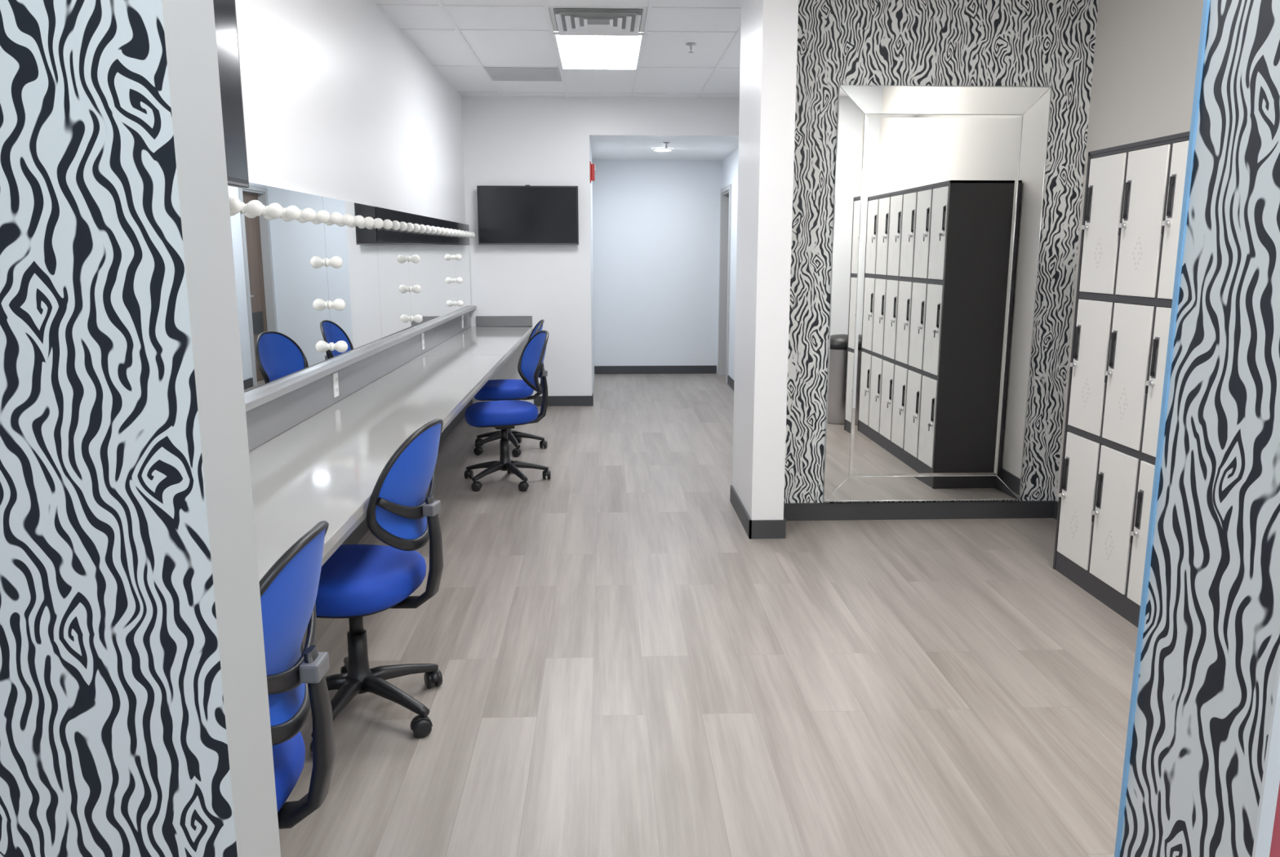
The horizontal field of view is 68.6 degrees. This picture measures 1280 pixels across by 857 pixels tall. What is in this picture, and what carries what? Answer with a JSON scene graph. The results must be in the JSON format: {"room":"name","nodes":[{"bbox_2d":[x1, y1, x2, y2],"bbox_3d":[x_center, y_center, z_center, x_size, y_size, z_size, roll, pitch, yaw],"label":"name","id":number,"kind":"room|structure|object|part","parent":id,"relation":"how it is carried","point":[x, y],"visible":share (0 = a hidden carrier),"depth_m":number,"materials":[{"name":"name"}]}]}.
{"room":"changing room","nodes":[
{"label":"changing room","id":0,"kind":"room"},
{"bbox_2d":[0,0,280,856],"bbox_3d":[-1.793,-0.171,1.147,2.503,2.910,0.150,0,11,-2],"label":"wall","id":1,"kind":"structure","parent":0,"point":[135,717],"depth_m":1.17,"materials":[{"name":"paper"}]},
{"bbox_2d":[235,0,466,245],"bbox_3d":[-1.583,-0.930,5.166,0.150,2.910,8.010,0,11,-2],"label":"wall","id":2,"kind":"structure","parent":0,"point":[340,103],"depth_m":4.80,"materials":[{"name":"white paint"}]},
{"bbox_2d":[213,0,248,187],"bbox_3d":[-1.323,-0.980,2.473,0.171,0.608,1.000,0,11,-2],"label":"television","id":3,"kind":"object","parent":2,"relation":"attached to","point":[224,11],"visible":0.2,"depth_m":2.88,"materials":[{"name":"black plastic"}]},
{"bbox_2d":[227,182,471,398],"bbox_3d":[-1.491,-0.834,5.137,0.030,0.760,7.788,0,11,-2],"label":"vanity mirror","id":4,"kind":"object","parent":2,"relation":"attached to","point":[285,286],"depth_m":4.22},
{"bbox_2d":[228,196,475,352],"bbox_3d":[-1.456,-0.876,5.240,0.107,0.714,7.542,0,11,-2],"label":"vanity light bulbs","id":5,"kind":"object","parent":4,"relation":"attached to","point":[391,225],"depth_m":5.49,"materials":[{"name":"white glass"}]},
{"bbox_2d":[244,305,533,582],"bbox_3d":[-1.201,-0.149,5.274,0.615,0.635,7.822,0,11,-2],"label":"vanity counter","id":6,"kind":"object","parent":2,"relation":"attached to","point":[315,455],"visible":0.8,"depth_m":3.90,"materials":[{"name":"grey laminate"}]},
{"bbox_2d":[332,372,338,397],"bbox_3d":[-1.453,-0.209,4.488,0.009,0.115,0.072,0,11,-2],"label":"power outlet","id":7,"kind":"object","parent":6,"relation":"attached to","point":[335,375],"visible":1,"depth_m":4.47,"materials":[{"name":"white plastic"}]},
{"bbox_2d":[421,333,424,350],"bbox_3d":[-1.536,-0.618,6.648,0.009,0.115,0.072,0,11,-2],"label":"power outlet","id":8,"kind":"object","parent":6,"relation":"attached to","point":[422,334],"visible":1,"depth_m":6.63,"materials":[{"name":"white plastic"}]},
{"bbox_2d":[461,315,463,328],"bbox_3d":[-1.607,-0.970,8.514,0.009,0.115,0.072,0,11,-2],"label":"power outlet","id":9,"kind":"object","parent":6,"relation":"attached to","point":[462,316],"visible":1,"depth_m":8.49,"materials":[{"name":"white plastic"}]},
{"bbox_2d":[341,398,472,545],"bbox_3d":[-1.499,0.464,5.356,0.012,0.100,7.838,0,11,-2],"label":"baseboard","id":10,"kind":"structure","parent":2,"relation":"attached to","point":[359,532],"depth_m":5.12,"materials":[{"name":"plastic"}]},
{"bbox_2d":[373,0,741,97],"bbox_3d":[-0.018,-2.021,2.831,6.200,0.100,12.310,0,11,-2],"label":"ceiling","id":11,"kind":"structure","parent":0,"point":[491,48],"depth_m":6.60,"materials":[{"name":"tile"}]},
{"bbox_2d":[484,66,561,81],"bbox_3d":[-0.935,-2.858,7.587,0.580,0.009,0.570,0,11,-2],"label":"return grille","id":12,"kind":"object","parent":11,"relation":"in","point":[495,73],"depth_m":7.53,"materials":[{"name":"white metal"}]},
{"bbox_2d":[376,0,741,97],"bbox_3d":[0.433,-2.358,4.902,3.880,0.006,7.850,0,11,-2],"label":"grid","id":13,"kind":"object","parent":11,"relation":"attached to","point":[650,7],"depth_m":6.13,"materials":[{"name":"white metal"}]},
{"bbox_2d":[553,8,643,35],"bbox_3d":[-0.257,-2.513,5.814,0.530,0.032,0.570,0,11,-2],"label":"air diffuser","id":14,"kind":"object","parent":11,"relation":"in","point":[569,21],"depth_m":5.80,"materials":[{"name":"white metal"}]},
{"bbox_2d":[552,31,644,70],"bbox_3d":[-0.291,-2.689,6.712,0.600,0.016,1.200,0,11,-2],"label":"ceiling light panel","id":15,"kind":"object","parent":11,"relation":"in","point":[574,51],"depth_m":6.67,"materials":[{"name":"white plastic"}]},
{"bbox_2d":[685,42,696,53],"bbox_3d":[0.353,-2.631,6.492,0.070,0.058,0.070,0,11,-2],"label":"sprinkler head","id":16,"kind":"object","parent":11,"relation":"attached to","point":[691,44],"visible":1,"depth_m":6.48},
{"bbox_2d":[589,137,594,393],"bbox_3d":[-0.597,-1.727,10.298,0.150,2.570,2.290,0,11,-2],"label":"wall","id":17,"kind":"structure","parent":0,"point":[591,157],"depth_m":10.15,"materials":[{"name":"paint"}]},
{"bbox_2d":[589,161,595,182],"bbox_3d":[-0.449,-2.434,8.923,0.054,0.190,0.120,0,11,-2],"label":"fire alarm strobe","id":18,"kind":"object","parent":17,"relation":"attached to","point":[593,167],"visible":0.99,"depth_m":8.88,"materials":[{"name":"red plastic"}]},
{"bbox_2d":[591,393,593,405],"bbox_3d":[-0.470,-0.287,9.327,0.012,0.100,0.162,0,11,-2],"label":"baseboard","id":19,"kind":"structure","parent":17,"relation":"attached to","point":[592,393],"depth_m":9.25,"materials":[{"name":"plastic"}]},
{"bbox_2d":[461,96,739,404],"bbox_3d":[-0.292,-1.670,9.078,2.730,2.910,0.150,0,11,-2],"label":"wall","id":20,"kind":"structure","parent":0,"point":[508,140],"depth_m":8.84,"materials":[{"name":"white paint"}]},
{"bbox_2d":[476,184,578,244],"bbox_3d":[-1.051,-2.013,8.856,0.940,0.548,0.101,0,11,-2],"label":"television","id":21,"kind":"object","parent":20,"relation":"attached to","point":[527,215],"visible":1,"depth_m":8.81,"materials":[{"name":"black plastic"}]},
{"bbox_2d":[533,395,591,406],"bbox_3d":[-0.758,-0.271,9.242,0.570,0.100,0.012,0,11,-2],"label":"baseboard","id":22,"kind":"structure","parent":20,"relation":"attached to","point":[553,401],"depth_m":9.24,"materials":[{"name":"plastic"}]},
{"bbox_2d":[592,160,722,373],"bbox_3d":[0.206,-1.959,11.528,1.850,2.570,0.150,0,11,-2],"label":"wall","id":23,"kind":"structure","parent":0,"point":[656,223],"depth_m":11.44,"materials":[{"name":"paint"}]},
{"bbox_2d":[594,365,716,373],"bbox_3d":[0.195,-0.731,11.677,1.520,0.100,0.012,0,11,-2],"label":"baseboard","id":24,"kind":"structure","parent":23,"relation":"attached to","point":[597,369],"depth_m":11.67,"materials":[{"name":"plastic"}]},
{"bbox_2d":[589,137,738,159],"bbox_3d":[0.249,-3.059,10.155,1.850,0.100,2.440,0,11,-2],"label":"ceiling","id":25,"kind":"structure","parent":0,"point":[602,148],"depth_m":9.84,"materials":[{"name":"paint"}]},
{"bbox_2d":[652,147,673,151],"bbox_3d":[0.241,-2.965,9.989,0.230,0.020,0.230,0,11,-2],"label":"recessed light","id":26,"kind":"object","parent":25,"relation":"in","point":[655,148],"visible":1,"depth_m":9.92,"materials":[{"name":"white plastic"}]},
{"bbox_2d":[279,373,1137,856],"bbox_3d":[-0.064,0.711,4.587,6.200,0.100,14.750,0,11,-2],"label":"floor","id":27,"kind":"structure","parent":0,"point":[626,671],"depth_m":3.35,"materials":[{"name":"laminate"}]},
{"bbox_2d":[259,520,335,829],"bbox_3d":[-0.895,0.669,1.862,0.595,0.992,0.557,0,11,0],"label":"office chair","id":28,"kind":"object","parent":27,"relation":"on","point":[296,682],"visible":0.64,"depth_m":1.78,"materials":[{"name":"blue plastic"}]},
{"bbox_3d":[-0.914,0.706,1.851,0.456,0.116,0.476,0,11,0],"label":"seat","id":29,"kind":"part","parent":28,"relation":"part of","materials":[{"name":"blue fabric"}]},
{"bbox_2d":[309,417,443,751],"bbox_3d":[-0.923,0.457,2.985,0.606,0.992,0.565,2,11,9],"label":"office chair","id":30,"kind":"object","parent":27,"relation":"on","point":[357,581],"visible":0.77,"depth_m":2.91,"materials":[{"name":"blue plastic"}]},
{"bbox_3d":[-0.933,0.486,3.013,0.456,0.116,0.476,2,11,9],"label":"seat","id":31,"kind":"part","parent":30,"relation":"part of","materials":[{"name":"blue fabric"}]},
{"bbox_3d":[-0.745,0.270,2.942,0.252,0.608,0.452,2,11,9],"label":"frame","id":32,"kind":"part","parent":30,"relation":"part of","materials":[{"name":"black plastic"}]},
{"bbox_2d":[464,330,551,491],"bbox_3d":[-0.860,-0.132,6.103,0.570,0.992,0.574,-4,12,-22],"label":"office chair","id":33,"kind":"object","parent":27,"relation":"on","point":[505,415],"visible":1,"depth_m":6.11,"materials":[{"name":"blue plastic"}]},
{"bbox_3d":[-0.900,-0.098,6.103,0.456,0.116,0.476,-4,12,-22],"label":"seat","id":34,"kind":"part","parent":33,"relation":"part of","materials":[{"name":"blue fabric"}]},
{"bbox_3d":[-0.724,-0.333,6.132,0.252,0.608,0.452,-4,12,-22],"label":"frame","id":35,"kind":"part","parent":33,"relation":"part of","materials":[{"name":"black plastic"}]},
{"bbox_2d":[473,319,547,457],"bbox_3d":[-0.991,-0.326,7.131,0.558,0.992,0.576,-2,11,-8],"label":"office chair","id":36,"kind":"object","parent":27,"relation":"on","point":[493,389],"visible":0.62,"depth_m":7.01,"materials":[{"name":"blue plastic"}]},
{"bbox_3d":[-1.036,-0.292,7.134,0.456,0.116,0.476,-2,11,-8],"label":"seat","id":37,"kind":"part","parent":36,"relation":"part of","materials":[{"name":"blue fabric"}]},
{"bbox_3d":[-0.847,-0.519,7.119,0.252,0.608,0.452,-2,11,-8],"label":"frame","id":38,"kind":"part","parent":36,"relation":"part of","materials":[{"name":"black plastic"}]},
{"bbox_2d":[1053,131,1190,627],"bbox_3d":[2.210,-0.105,3.430,0.443,1.932,1.860,0,11,-2],"label":"lockers","id":39,"kind":"object","parent":27,"relation":"on","point":[1134,192],"visible":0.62,"depth_m":3.92,"materials":[{"name":"white metal"}]},
{"bbox_2d":[721,160,723,188],"bbox_3d":[1.061,-2.109,11.405,0.150,2.910,0.100,0,11,-2],"label":"wall","id":40,"kind":"structure","parent":0,"point":[722,160],"depth_m":11.26,"materials":[{"name":"paint"}]},
{"bbox_2d":[722,147,738,379],"bbox_3d":[1.180,-1.520,8.287,0.150,2.910,6.250,0,11,-2],"label":"wall","id":41,"kind":"structure","parent":0,"point":[735,155],"depth_m":10.37,"materials":[{"name":"paint"}]},
{"bbox_2d":[717,184,731,383],"bbox_3d":[1.049,-1.695,11.044,0.135,2.230,0.860,0,11,-2],"label":"door","id":42,"kind":"structure","parent":41,"relation":"in","point":[726,192],"depth_m":11.33,"materials":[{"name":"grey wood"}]},
{"bbox_2d":[727,375,733,390],"bbox_3d":[1.115,-0.061,8.133,0.012,0.100,5.410,0,11,-2],"label":"baseboard","id":43,"kind":"structure","parent":41,"relation":"attached to","point":[730,380],"depth_m":10.52,"materials":[{"name":"plastic"}]},
{"bbox_2d":[732,0,798,519],"bbox_3d":[0.661,-0.917,5.097,0.170,2.910,0.760,0,11,-2],"label":"wall","id":44,"kind":"structure","parent":0,"point":[769,28],"depth_m":4.81,"materials":[{"name":"white paint"}]},
{"bbox_2d":[729,484,786,538],"bbox_3d":[0.661,0.464,5.352,0.194,0.100,0.772,0,11,-2],"label":"baseboard","id":45,"kind":"structure","parent":44,"relation":"attached to","point":[754,529],"depth_m":4.98,"materials":[{"name":"plastic"}]},
{"bbox_2d":[783,0,1098,503],"bbox_3d":[1.560,-0.928,5.154,1.630,2.910,0.150,0,11,-2],"label":"wall","id":46,"kind":"structure","parent":0,"point":[906,42],"depth_m":4.96,"materials":[{"name":"paper"}]},
{"bbox_2d":[783,500,1054,520],"bbox_3d":[1.563,0.467,5.336,1.606,0.100,0.012,0,11,-2],"label":"baseboard","id":47,"kind":"structure","parent":46,"relation":"attached to","point":[1037,508],"depth_m":5.33,"materials":[{"name":"plastic"}]},
{"bbox_2d":[822,84,1052,502],"bbox_3d":[1.593,-0.691,5.109,1.125,2.235,0.028,0,11,-2],"label":"wall mirror","id":48,"kind":"object","parent":46,"relation":"attached to","point":[938,200],"visible":1,"depth_m":5.09,"materials":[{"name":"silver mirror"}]},
{"bbox_2d":[1056,0,1203,502],"bbox_3d":[2.523,-0.568,3.248,0.150,2.910,4.100,0,11,-2],"label":"wall","id":49,"kind":"structure","parent":0,"point":[1146,51],"depth_m":4.50,"materials":[{"name":"beige paint"}]},
{"bbox_2d":[1053,500,1058,519],"bbox_3d":[2.445,0.826,3.437,0.012,0.100,3.940,0,11,-2],"label":"baseboard","id":50,"kind":"structure","parent":49,"relation":"attached to","point":[1055,511],"depth_m":5.34,"materials":[{"name":"plastic"}]},
{"bbox_2d":[1120,0,1279,856],"bbox_3d":[1.915,-0.160,1.087,2.490,2.910,0.250,0,11,-2],"label":"wall","id":51,"kind":"structure","parent":0,"point":[1211,643],"depth_m":1.08,"materials":[{"name":"multicoloured paper"}]},
{"bbox_2d":[1114,0,1210,856],"bbox_3d":[0.665,-0.174,1.163,0.003,2.910,0.008,0,11,-2],"label":"trim","id":52,"kind":"structure","parent":51,"relation":"attached to","point":[1206,7],"depth_m":1.19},
{"bbox_2d":[1252,651,1279,856],"bbox_3d":[0.680,-0.127,0.916,0.016,2.910,0.004,0,11,-2],"label":"trim","id":53,"kind":"structure","parent":51,"relation":"attached to","point":[1271,775],"depth_m":1.01,"materials":[{"name":"white plastic"}]}
]}

